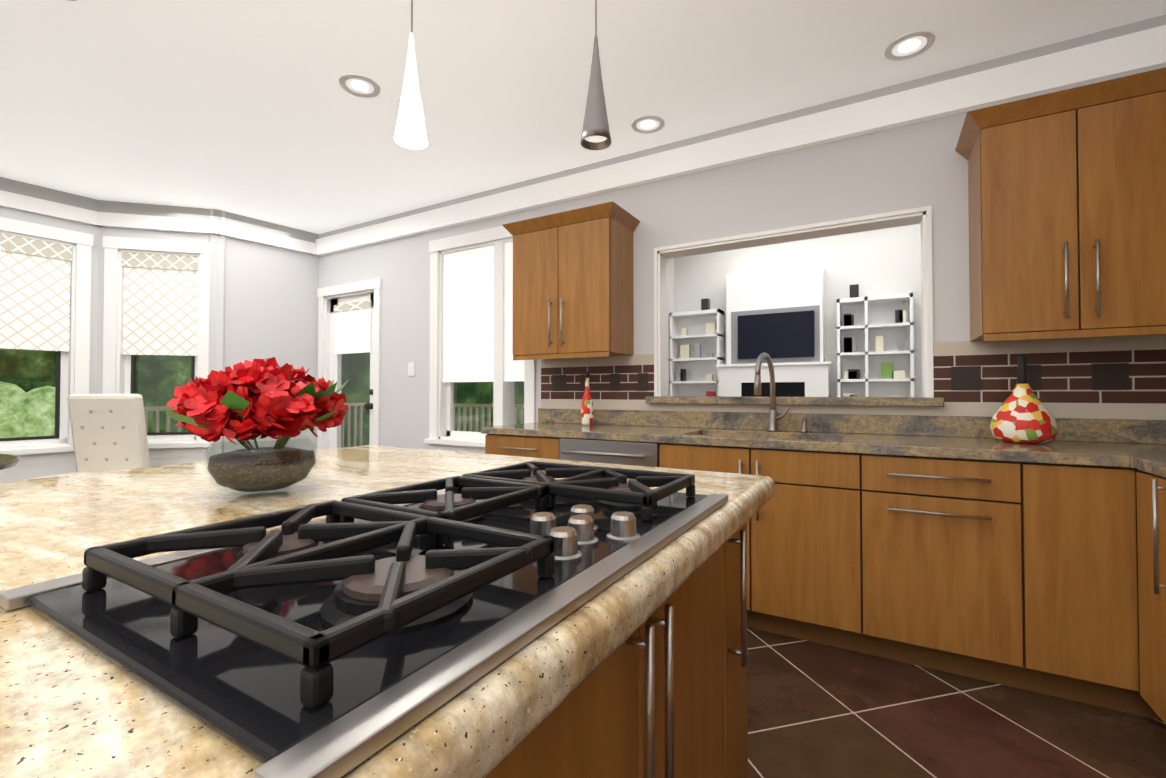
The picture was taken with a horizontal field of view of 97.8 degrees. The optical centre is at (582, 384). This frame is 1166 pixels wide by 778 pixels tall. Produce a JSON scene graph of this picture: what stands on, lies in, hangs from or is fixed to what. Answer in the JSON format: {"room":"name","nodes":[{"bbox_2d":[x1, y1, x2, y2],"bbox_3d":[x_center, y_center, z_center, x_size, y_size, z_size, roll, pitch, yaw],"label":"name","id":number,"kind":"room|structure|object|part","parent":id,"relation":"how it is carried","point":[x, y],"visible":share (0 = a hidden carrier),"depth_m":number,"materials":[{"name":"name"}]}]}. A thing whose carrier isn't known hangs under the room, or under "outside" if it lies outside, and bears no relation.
{"room":"kitchen","nodes":[
{"label":"kitchen","id":0,"kind":"room"},
{"bbox_2d":[0,207,97,393],"bbox_3d":[-5.253,-0.190,2.320,0.384,2.700,4.628,-1,-1,30],"label":"wall","id":1,"kind":"structure","parent":0,"point":[43,220],"depth_m":4.12,"materials":[{"name":"grey paint"}]},
{"bbox_2d":[0,461,76,481],"bbox_3d":[-5.207,0.809,2.226,0.241,0.460,4.540,-1,-1,30],"label":"trim","id":2,"kind":"structure","parent":1,"relation":"attached to","point":[17,473],"depth_m":3.85,"materials":[{"name":"white"}]},
{"bbox_2d":[0,217,93,466],"bbox_3d":[-4.612,-0.318,3.247,0.314,1.825,2.160,-1,-1,30],"label":"bay window","id":3,"kind":"structure","parent":1,"relation":"in","point":[45,271],"depth_m":3.94,"materials":[{"name":"white"}]},
{"bbox_3d":[-4.652,-0.330,3.277,0.103,1.570,1.908,-1,-1,30],"label":"glass","id":4,"kind":"part","parent":3,"relation":"part of","materials":[{"name":"glass"}]},
{"bbox_3d":[-4.637,0.053,3.261,0.118,0.715,1.819,-1,-1,30],"label":"sash","id":5,"kind":"part","parent":3,"relation":"part of","materials":[{"name":"grey"}]},
{"bbox_3d":[-4.646,-0.330,3.273,0.132,1.570,1.909,-1,-1,30],"label":"sash","id":6,"kind":"part","parent":3,"relation":"part of","materials":[{"name":"white wood"}]},
{"bbox_2d":[0,250,70,348],"bbox_3d":[-4.595,-0.704,3.246,0.100,0.818,1.898,-1,-1,30],"label":"blind","id":7,"kind":"object","parent":3,"relation":"attached to","point":[35,285],"depth_m":3.88,"materials":[{"name":"white fabric"}]},
{"bbox_2d":[0,177,97,211],"bbox_3d":[-5.200,-1.488,2.265,0.250,0.104,4.551,-1,-1,30],"label":"trim","id":8,"kind":"structure","parent":1,"relation":"attached to","point":[32,190],"depth_m":3.91,"materials":[{"name":"grey paint"}]},
{"bbox_2d":[0,190,101,226],"bbox_3d":[-5.187,-1.381,2.261,0.275,0.110,4.562,-1,-1,30],"label":"crown molding","id":9,"kind":"structure","parent":1,"relation":"attached to","point":[19,202],"depth_m":3.89,"materials":[{"name":"white wood"}]},
{"bbox_2d":[96,210,225,454],"bbox_3d":[-3.581,-0.158,4.331,0.948,2.700,0.150,0,-1,-15],"label":"wall","id":10,"kind":"structure","parent":0,"point":[221,272],"depth_m":4.30,"materials":[{"name":"grey paint"}]},
{"bbox_2d":[102,236,212,457],"bbox_3d":[-3.563,-0.301,4.307,0.798,1.825,0.210,0,-1,-15],"label":"window","id":11,"kind":"structure","parent":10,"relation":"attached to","point":[156,302],"depth_m":4.27,"materials":[{"name":"white"}]},
{"bbox_3d":[-3.574,-0.312,4.346,0.413,1.570,0.413,-1,-1,30],"label":"sash","id":12,"kind":"part","parent":11,"relation":"part of","materials":[{"name":"white wood"}]},
{"bbox_3d":[-3.571,0.070,4.330,0.343,0.715,0.343,-1,-1,30],"label":"sash","id":13,"kind":"part","parent":11,"relation":"part of","materials":[{"name":"grey"}]},
{"bbox_3d":[-3.575,-0.312,4.353,0.392,1.570,0.392,-1,-1,30],"label":"glass","id":14,"kind":"part","parent":11,"relation":"part of","materials":[{"name":"glass"}]},
{"bbox_2d":[97,212,218,234],"bbox_3d":[-3.546,-1.349,4.258,0.868,0.110,0.044,0,-1,-15],"label":"crown molding","id":15,"kind":"structure","parent":10,"relation":"attached to","point":[146,222],"depth_m":4.24,"materials":[{"name":"white wood"}]},
{"bbox_2d":[98,200,218,220],"bbox_3d":[-3.554,-1.456,4.271,0.858,0.104,0.019,0,-1,-15],"label":"trim","id":16,"kind":"structure","parent":10,"relation":"attached to","point":[151,209],"depth_m":4.25,"materials":[{"name":"grey"}]},
{"bbox_2d":[122,267,197,352],"bbox_3d":[-3.558,-0.682,4.293,0.384,0.828,0.384,-1,-1,30],"label":"blind","id":17,"kind":"object","parent":10,"relation":"attached to","point":[160,304],"depth_m":4.29,"materials":[{"name":"white fabric"}]},
{"bbox_2d":[149,457,206,466],"bbox_3d":[-3.560,0.841,4.236,0.848,0.460,0.011,0,-1,-15],"label":"trim","id":18,"kind":"structure","parent":10,"relation":"attached to","point":[154,462],"depth_m":4.27,"materials":[{"name":"white"}]},
{"bbox_2d":[207,209,318,460],"bbox_3d":[-2.937,-0.150,4.779,0.150,2.700,1.016,-1,-1,37],"label":"wall","id":19,"kind":"structure","parent":0,"point":[271,304],"depth_m":4.69,"materials":[{"name":"grey paint"}]},
{"bbox_2d":[218,210,318,242],"bbox_3d":[-2.884,-1.448,4.728,0.019,0.104,0.866,-1,-1,37],"label":"trim","id":20,"kind":"structure","parent":19,"relation":"attached to","point":[253,223],"depth_m":4.68,"materials":[{"name":"grey"}]},
{"bbox_2d":[218,221,320,255],"bbox_3d":[-2.874,-1.342,4.719,0.044,0.110,0.866,-1,-1,37],"label":"crown molding","id":21,"kind":"structure","parent":19,"relation":"attached to","point":[258,236],"depth_m":4.65,"materials":[{"name":"white"}]},
{"bbox_2d":[0,0,1165,233],"bbox_3d":[-1.964,-1.605,1.398,8.060,0.100,6.300,-1,-1,30],"label":"ceiling","id":22,"kind":"structure","parent":0,"point":[250,108],"depth_m":2.56,"materials":[{"name":"white paint"}]},
{"bbox_2d":[339,74,380,97],"bbox_3d":[-1.144,-1.532,2.609,0.196,0.006,0.196,-1,-1,30],"label":"recessed light","id":23,"kind":"object","parent":22,"relation":"in","point":[351,84],"visible":1,"depth_m":2.60,"materials":[{"name":"white"}]},
{"label":"bulb","id":24,"kind":"part","parent":23,"relation":"part of","materials":[{"name":"white glass"}]},
{"bbox_2d":[394,0,427,148],"bbox_3d":[-0.488,-1.122,1.452,0.110,0.862,0.110,-1,-1,30],"label":"pendant light","id":25,"kind":"object","parent":22,"relation":"hanging from","point":[410,132],"visible":1,"depth_m":1.43,"materials":[{"name":"white"}]},
{"label":"glass","id":26,"kind":"part","parent":25,"relation":"part of","materials":[{"name":"white glass"}]},
{"bbox_3d":[-0.488,-1.276,1.454,0.110,0.554,0.110,-1,-1,30],"label":"cord","id":27,"kind":"part","parent":25,"relation":"part of","materials":[{"name":"silver metal"}]},
{"bbox_2d":[580,0,611,149],"bbox_3d":[0.037,-1.124,1.470,0.110,0.857,0.110,-1,-1,30],"label":"pendant light","id":28,"kind":"object","parent":22,"relation":"hanging from","point":[595,135],"visible":1,"depth_m":1.45,"materials":[{"name":"silver metal"}]},
{"label":"glass","id":29,"kind":"part","parent":28,"relation":"part of","materials":[{"name":"white glass"}]},
{"bbox_3d":[0.037,-1.278,1.473,0.110,0.549,0.110,-1,-1,30],"label":"cord","id":30,"kind":"part","parent":28,"relation":"part of","materials":[{"name":"silver metal"}]},
{"bbox_2d":[631,115,664,133],"bbox_3d":[0.381,-1.526,2.983,0.196,0.006,0.196,-1,-1,30],"label":"recessed light","id":31,"kind":"object","parent":22,"relation":"in","point":[645,124],"visible":1,"depth_m":2.98,"materials":[{"name":"white"}]},
{"label":"bulb","id":32,"kind":"part","parent":31,"relation":"part of","materials":[{"name":"white glass"}]},
{"bbox_2d":[884,30,934,60],"bbox_3d":[1.481,-1.537,2.309,0.196,0.006,0.196,-1,-1,30],"label":"recessed light","id":33,"kind":"object","parent":22,"relation":"in","point":[914,43],"visible":1,"depth_m":2.31,"materials":[{"name":"white"}]},
{"label":"bulb","id":34,"kind":"part","parent":33,"relation":"part of","materials":[{"name":"white glass"}]},
{"bbox_2d":[668,258,673,395],"bbox_3d":[0.359,-0.320,5.146,0.150,3.050,2.850,-1,-1,30],"label":"wall","id":35,"kind":"structure","parent":0,"point":[671,285],"depth_m":6.24,"materials":[{"name":"white paint"}]},
{"bbox_2d":[319,112,1145,448],"bbox_3d":[0.003,-0.169,3.615,6.610,2.700,0.150,-1,-1,30],"label":"wall","id":36,"kind":"structure","parent":0,"point":[919,164],"depth_m":3.02,"materials":[{"name":"grey paint"}]},
{"bbox_2d":[317,278,381,449],"bbox_3d":[-2.192,0.123,4.859,0.930,2.155,0.198,-1,-1,30],"label":"patio door","id":37,"kind":"structure","parent":36,"relation":"in","point":[349,319],"depth_m":4.86,"materials":[{"name":"white wood"}]},
{"bbox_2d":[335,308,370,353],"bbox_3d":[-2.202,-0.504,4.853,0.530,0.410,0.004,-1,-1,30],"label":"blind","id":38,"kind":"object","parent":37,"relation":"attached to","point":[352,325],"depth_m":4.84,"materials":[{"name":"white fabric"}]},
{"bbox_3d":[-2.185,0.106,4.871,0.490,1.650,0.006,-1,-1,30],"label":"glass","id":39,"kind":"part","parent":37,"relation":"part of","materials":[{"name":"clear glass"}]},
{"bbox_3d":[-1.959,0.135,4.662,0.060,0.186,0.092,-1,-1,30],"label":"knob","id":40,"kind":"part","parent":37,"relation":"part of","materials":[{"name":"brown metal"}]},
{"bbox_2d":[408,362,414,375],"bbox_3d":[-1.480,-0.134,4.382,0.075,0.115,0.011,-1,-1,30],"label":"light switch","id":41,"kind":"object","parent":36,"relation":"attached to","point":[411,368],"visible":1,"depth_m":4.38,"materials":[{"name":"white plastic"}]},
{"bbox_2d":[424,226,535,453],"bbox_3d":[-0.786,-0.320,4.042,1.110,1.775,0.210,-1,-1,30],"label":"window","id":42,"kind":"structure","parent":36,"relation":"in","point":[437,246],"depth_m":4.06,"materials":[{"name":"white wood"}]},
{"bbox_3d":[-0.771,-0.332,4.068,0.860,1.520,0.150,-1,-1,30],"label":"big window sash","id":43,"kind":"part","parent":42,"relation":"part of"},
{"bbox_2d":[443,242,523,379],"bbox_3d":[-0.796,-0.567,4.027,0.850,1.048,0.004,-1,-1,30],"label":"window blind","id":44,"kind":"object","parent":42,"relation":"attached to","point":[468,314],"visible":0.64,"depth_m":4.07,"materials":[{"name":"white"}]},
{"bbox_2d":[443,379,523,381],"bbox_3d":[-0.796,-0.033,4.019,0.850,0.020,0.012,-1,-1,30],"label":"rail","id":45,"kind":"object","parent":42,"relation":"attached to","point":[481,380],"visible":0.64,"depth_m":4.03,"materials":[{"name":"white"}]},
{"bbox_3d":[-0.762,-0.332,4.083,0.860,1.520,0.006,-1,-1,30],"label":"glass","id":46,"kind":"part","parent":42,"relation":"part of","materials":[{"name":"clear glass"}]},
{"bbox_2d":[502,201,639,360],"bbox_3d":[-0.084,-0.616,3.353,0.830,0.905,0.398,-1,-1,30],"label":"upper cabinet","id":47,"kind":"object","parent":36,"relation":"attached to","point":[572,283],"visible":1,"depth_m":3.20,"materials":[{"name":"brown wood"}]},
{"bbox_3d":[-0.153,-0.180,3.227,0.720,0.030,0.018,-1,-1,30],"label":"rail","id":48,"kind":"part","parent":47,"relation":"part of","materials":[{"name":"brown wood"}]},
{"bbox_3d":[-0.084,-1.036,3.360,0.830,0.065,0.398,-1,-1,30],"label":"crown","id":49,"kind":"part","parent":47,"relation":"part of","materials":[{"name":"brown wood"}]},
{"bbox_2d":[316,14,1165,255],"bbox_3d":[0.017,-1.383,3.510,6.160,0.155,0.049,-1,-1,30],"label":"crown molding","id":50,"kind":"structure","parent":36,"relation":"attached to","point":[1124,55],"depth_m":2.74,"materials":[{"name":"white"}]},
{"bbox_2d":[654,206,933,396],"bbox_3d":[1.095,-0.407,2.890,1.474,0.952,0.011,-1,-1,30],"label":"window frame","id":51,"kind":"structure","parent":36,"relation":"attached to","point":[928,209],"depth_m":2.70,"materials":[{"name":"white wood"}]},
{"bbox_2d":[645,396,943,406],"bbox_3d":[1.143,0.093,2.965,1.550,0.045,0.320,-1,-1,30],"label":"sill","id":52,"kind":"structure","parent":36,"relation":"attached to","point":[864,401],"depth_m":2.74,"materials":[{"name":"beige stone"}]},
{"bbox_2d":[538,409,1165,444],"bbox_3d":[1.173,0.209,2.828,3.458,0.100,0.020,-1,-1,30],"label":"backsplash","id":53,"kind":"structure","parent":36,"relation":"attached to","point":[1070,429],"depth_m":2.62,"materials":[{"name":"brown stone"}]},
{"bbox_2d":[963,67,1165,341],"bbox_3d":[2.036,-0.681,2.151,0.605,0.937,0.348,-1,-1,30],"label":"upper cabinet","id":54,"kind":"object","parent":36,"relation":"attached to","point":[1067,209],"depth_m":2.01,"materials":[{"name":"brown wood"}]},
{"bbox_3d":[2.002,-1.119,2.149,0.655,0.062,0.398,-1,-1,30],"label":"crown","id":55,"kind":"part","parent":54,"relation":"part of","materials":[{"name":"brown wood"}]},
{"bbox_3d":[1.954,-0.200,2.002,0.595,0.030,0.018,-1,-1,30],"label":"rail","id":56,"kind":"part","parent":54,"relation":"part of","materials":[{"name":"brown wood"}]},
{"bbox_2d":[719,264,830,396],"bbox_3d":[2.092,0.002,5.583,1.113,2.507,0.343,-1,-1,30],"label":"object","id":57,"kind":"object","parent":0,"point":[796,286],"depth_m":5.47,"materials":[{"name":"white paint"}]},
{"bbox_2d":[741,382,804,396],"bbox_3d":[2.030,0.085,5.449,0.728,0.275,0.031,-1,-1,30],"label":"fireplace","id":58,"kind":"object","parent":57,"relation":"attached to","point":[789,389],"depth_m":5.40,"materials":[{"name":"black"}]},
{"bbox_2d":[715,361,831,366],"bbox_3d":[2.019,-0.217,5.462,1.168,0.028,0.110,-1,-1,30],"label":"mantel","id":59,"kind":"object","parent":57,"relation":"attached to","point":[776,364],"visible":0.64,"depth_m":5.37,"materials":[{"name":"white"}]},
{"bbox_2d":[731,305,819,363],"bbox_3d":[2.061,-0.525,5.497,0.907,0.591,0.012,-1,-1,30],"label":"niche","id":60,"kind":"object","parent":57,"relation":"attached to","point":[734,337],"visible":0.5,"depth_m":5.47,"materials":[{"name":"grey"}]},
{"bbox_2d":[738,310,814,358],"bbox_3d":[2.060,-0.526,5.461,0.776,0.481,0.031,-1,-1,30],"label":"television","id":61,"kind":"object","parent":60,"relation":"attached to","point":[783,335],"visible":0.86,"depth_m":5.43,"materials":[{"name":"black"}]},
{"bbox_2d":[674,224,921,396],"bbox_3d":[3.439,-0.321,5.090,5.530,3.050,0.150,-1,-1,30],"label":"wall","id":62,"kind":"structure","parent":0,"point":[886,261],"depth_m":5.45,"materials":[{"name":"white paint"}]},
{"bbox_2d":[747,627,1165,777],"bbox_3d":[-2.040,1.193,1.224,8.060,0.100,6.000,-1,-1,30],"label":"floor","id":63,"kind":"structure","parent":0,"point":[817,710],"depth_m":1.71,"materials":[{"name":"tile"}]},
{"bbox_2d":[0,454,19,469],"bbox_3d":[-3.726,0.779,2.269,1.620,0.759,1.620,-1,-1,30],"label":"dining table","id":64,"kind":"object","parent":63,"relation":"on","point":[7,461],"visible":1,"depth_m":2.76,"materials":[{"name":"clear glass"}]},
{"bbox_2d":[26,394,149,479],"bbox_3d":[-3.508,0.622,3.568,0.530,1.116,0.550,0,-1,0],"label":"dining chair","id":65,"kind":"object","parent":63,"relation":"on","point":[109,432],"visible":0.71,"depth_m":3.73,"materials":[{"name":"beige fabric"}]},
{"bbox_3d":[-3.508,0.705,3.562,0.709,0.130,0.713,-1,-1,30],"label":"seat","id":66,"kind":"part","parent":65,"relation":"part of","materials":[{"name":"beige fabric"}]},
{"bbox_2d":[482,433,560,459],"bbox_3d":[-0.219,0.741,3.278,0.550,0.870,0.626,-1,-1,30],"label":"base cabinet","id":67,"kind":"object","parent":63,"relation":"on","point":[536,445],"depth_m":3.00,"materials":[{"name":"brown wood"}]},
{"bbox_2d":[561,437,660,466],"bbox_3d":[0.278,0.736,2.990,0.599,0.870,0.626,-1,-1,30],"label":"dishwasher","id":68,"kind":"object","parent":63,"relation":"on","point":[612,450],"depth_m":2.69,"materials":[{"name":"silver metal"}]},
{"bbox_2d":[516,533,747,777],"bbox_3d":[-0.907,0.702,0.412,1.493,0.856,2.832,-1,-1,30],"label":"kitchen island","id":69,"kind":"object","parent":63,"relation":"on","point":[640,671],"depth_m":0.84,"materials":[{"name":"brown wood"}]},
{"bbox_2d":[0,445,774,777],"bbox_3d":[-0.919,0.244,0.419,1.562,0.060,2.910,-1,-1,30],"label":"island countertop","id":70,"kind":"structure","parent":69,"relation":"on","point":[67,711],"depth_m":0.47,"materials":[{"name":"beige stone"}]},
{"bbox_2d":[164,357,348,495],"bbox_3d":[-0.692,0.083,1.062,0.354,0.282,0.363,-1,-1,30],"label":"flower bowl","id":71,"kind":"object","parent":70,"relation":"on","point":[268,397],"visible":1,"depth_m":0.99,"materials":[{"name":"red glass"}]},
{"bbox_3d":[-0.670,0.168,1.069,0.208,0.112,0.208,-1,-1,30],"label":"glass","id":72,"kind":"part","parent":71,"relation":"part of","materials":[{"name":"glass"}]},
{"bbox_2d":[0,461,727,777],"bbox_3d":[-0.147,0.190,0.735,0.497,0.056,0.840,-1,-1,30],"label":"cooktop","id":73,"kind":"object","parent":70,"relation":"in","point":[346,635],"visible":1,"depth_m":0.45,"materials":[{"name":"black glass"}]},
{"bbox_2d":[661,441,864,653],"bbox_3d":[0.926,0.730,2.613,0.901,0.870,0.626,-1,-1,30],"label":"base cabinet","id":74,"kind":"object","parent":63,"relation":"on","point":[806,545],"depth_m":2.24,"materials":[{"name":"brown wood"}]},
{"bbox_2d":[865,449,1032,690],"bbox_3d":[1.540,0.725,2.256,0.520,0.870,0.626,-1,-1,30],"label":"base cabinet","id":75,"kind":"object","parent":63,"relation":"on","point":[971,547],"depth_m":1.98,"materials":[{"name":"brown wood"}]},
{"bbox_2d":[481,421,1128,464],"bbox_3d":[0.765,0.277,2.710,2.870,0.040,0.633,-1,-1,30],"label":"countertop","id":76,"kind":"structure","parent":75,"relation":"on","point":[883,442],"depth_m":2.32,"materials":[{"name":"brown stone"}]},
{"bbox_2d":[581,371,592,424],"bbox_3d":[0.028,0.089,3.325,0.080,0.350,0.079,-1,-1,30],"label":"decorative bottle","id":77,"kind":"object","parent":76,"relation":"on","point":[587,411],"visible":1,"depth_m":3.30,"materials":[{"name":"glass"}]},
{"bbox_2d":[713,433,840,440],"bbox_3d":[0.916,0.376,2.601,0.760,0.186,0.410,-1,-1,30],"label":"sink","id":78,"kind":"object","parent":76,"relation":"in","point":[714,434],"depth_m":2.65,"materials":[{"name":"silver metal"}]},
{"bbox_2d":[753,353,808,432],"bbox_3d":[1.047,0.042,2.681,0.229,0.428,0.299,-1,-1,30],"label":"faucet","id":79,"kind":"object","parent":76,"relation":"on","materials":[{"name":"silver metal"}]},
{"bbox_2d":[990,355,1058,443],"bbox_3d":[1.882,0.060,2.178,0.224,0.372,0.224,-1,-1,30],"label":"decorative vase","id":80,"kind":"object","parent":76,"relation":"on","point":[1023,414],"visible":1,"depth_m":2.12,"materials":[{"name":"ceramic"}]},
{"bbox_2d":[1029,457,1132,713],"bbox_3d":[1.908,0.721,2.042,0.330,0.870,0.626,-1,-1,30],"label":"base cabinet","id":81,"kind":"object","parent":63,"relation":"on","point":[1081,566],"depth_m":1.79,"materials":[{"name":"brown wood"}]},
{"bbox_2d":[1081,441,1165,472],"bbox_3d":[1.372,0.238,0.295,0.608,0.040,4.198,-1,-1,30],"label":"countertop","id":82,"kind":"structure","parent":81,"relation":"on","point":[1147,456],"depth_m":1.85,"materials":[{"name":"beige stone"}]},
{"bbox_2d":[1129,465,1165,723],"bbox_3d":[2.032,0.711,1.412,0.598,0.870,0.306,-1,-1,30],"label":"base cabinet","id":83,"kind":"object","parent":63,"relation":"on","point":[1147,487],"depth_m":1.63,"materials":[{"name":"brown wood"}]},
{"label":"outside","id":84,"kind":"structure","parent":0,"visible":0},
{"bbox_3d":[-1.116,1.356,6.093,3.360,0.230,3.049,-1,-1,30],"label":"floor","id":85,"kind":"structure","parent":84,"visible":0},
{"bbox_2d":[453,404,523,431],"bbox_3d":[-1.378,0.758,7.787,5.505,1.020,0.090,-1,-1,30],"label":"deck railing","id":86,"kind":"object","parent":85,"relation":"on","point":[470,406],"depth_m":7.95,"materials":[{"name":"beige wood"}]},
{"bbox_3d":[2.735,1.235,3.855,5.530,0.100,3.050,-1,-1,30],"label":"floor","id":87,"kind":"structure","parent":0,"visible":0},
{"bbox_2d":[669,309,724,395],"bbox_3d":[1.360,0.198,6.063,0.598,2.129,0.238,-1,-1,30],"label":"shelves","id":88,"kind":"object","parent":87,"relation":"on","point":[697,346],"visible":0.58,"depth_m":6.11,"materials":[{"name":"white wood"}]},
{"bbox_2d":[701,298,709,309],"bbox_3d":[1.442,-0.938,5.984,0.082,0.135,0.082,-1,-1,30],"label":"speaker","id":89,"kind":"object","parent":88,"relation":"on","point":[705,304],"visible":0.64,"depth_m":5.95,"materials":[{"name":"grey plastic"}]},
{"bbox_2d":[837,293,913,396],"bbox_3d":[2.948,0.183,5.140,0.659,2.129,0.238,-1,-1,30],"label":"shelves","id":90,"kind":"object","parent":87,"relation":"on","point":[875,346],"visible":0.54,"depth_m":5.17,"materials":[{"name":"white wood"}]},
{"bbox_2d":[850,284,858,297],"bbox_3d":[2.778,-0.950,5.207,0.082,0.135,0.082,-1,-1,30],"label":"speaker","id":91,"kind":"object","parent":90,"relation":"on","point":[854,290],"visible":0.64,"depth_m":5.17,"materials":[{"name":"grey plastic"}]},
{"bbox_3d":[1.250,-0.238,-0.666,0.150,2.700,6.000,-1,-1,30],"label":"wall","id":92,"kind":"structure","parent":0,"visible":0},
{"bbox_2d":[541,334,1165,419],"bbox_3d":[1.175,-0.023,2.833,3.420,0.361,0.016,-1,-1,30],"label":"backsplash","id":93,"kind":"structure","parent":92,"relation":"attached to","point":[1119,377],"depth_m":2.38,"materials":[{"name":"tile"}]},
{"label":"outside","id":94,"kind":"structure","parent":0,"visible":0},
{"bbox_2d":[0,382,54,437],"bbox_3d":[-6.212,0.411,5.444,0.920,0.881,1.015,-1,-1,30],"label":"bush","id":95,"kind":"object","parent":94,"point":[7,433],"depth_m":5.38,"materials":[{"name":"green plant"}]},
{"bbox_2d":[51,402,365,447],"bbox_3d":[-4.285,0.895,7.325,3.250,1.190,4.318,-1,-1,30],"label":"deck railing","id":96,"kind":"object","parent":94,"point":[169,408],"depth_m":9.23,"materials":[{"name":"beige wood"}]},
{"bbox_2d":[0,348,523,446],"bbox_3d":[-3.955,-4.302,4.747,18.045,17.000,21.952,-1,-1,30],"label":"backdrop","id":97,"kind":"structure","parent":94,"point":[147,396],"depth_m":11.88,"materials":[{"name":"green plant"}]}
]}

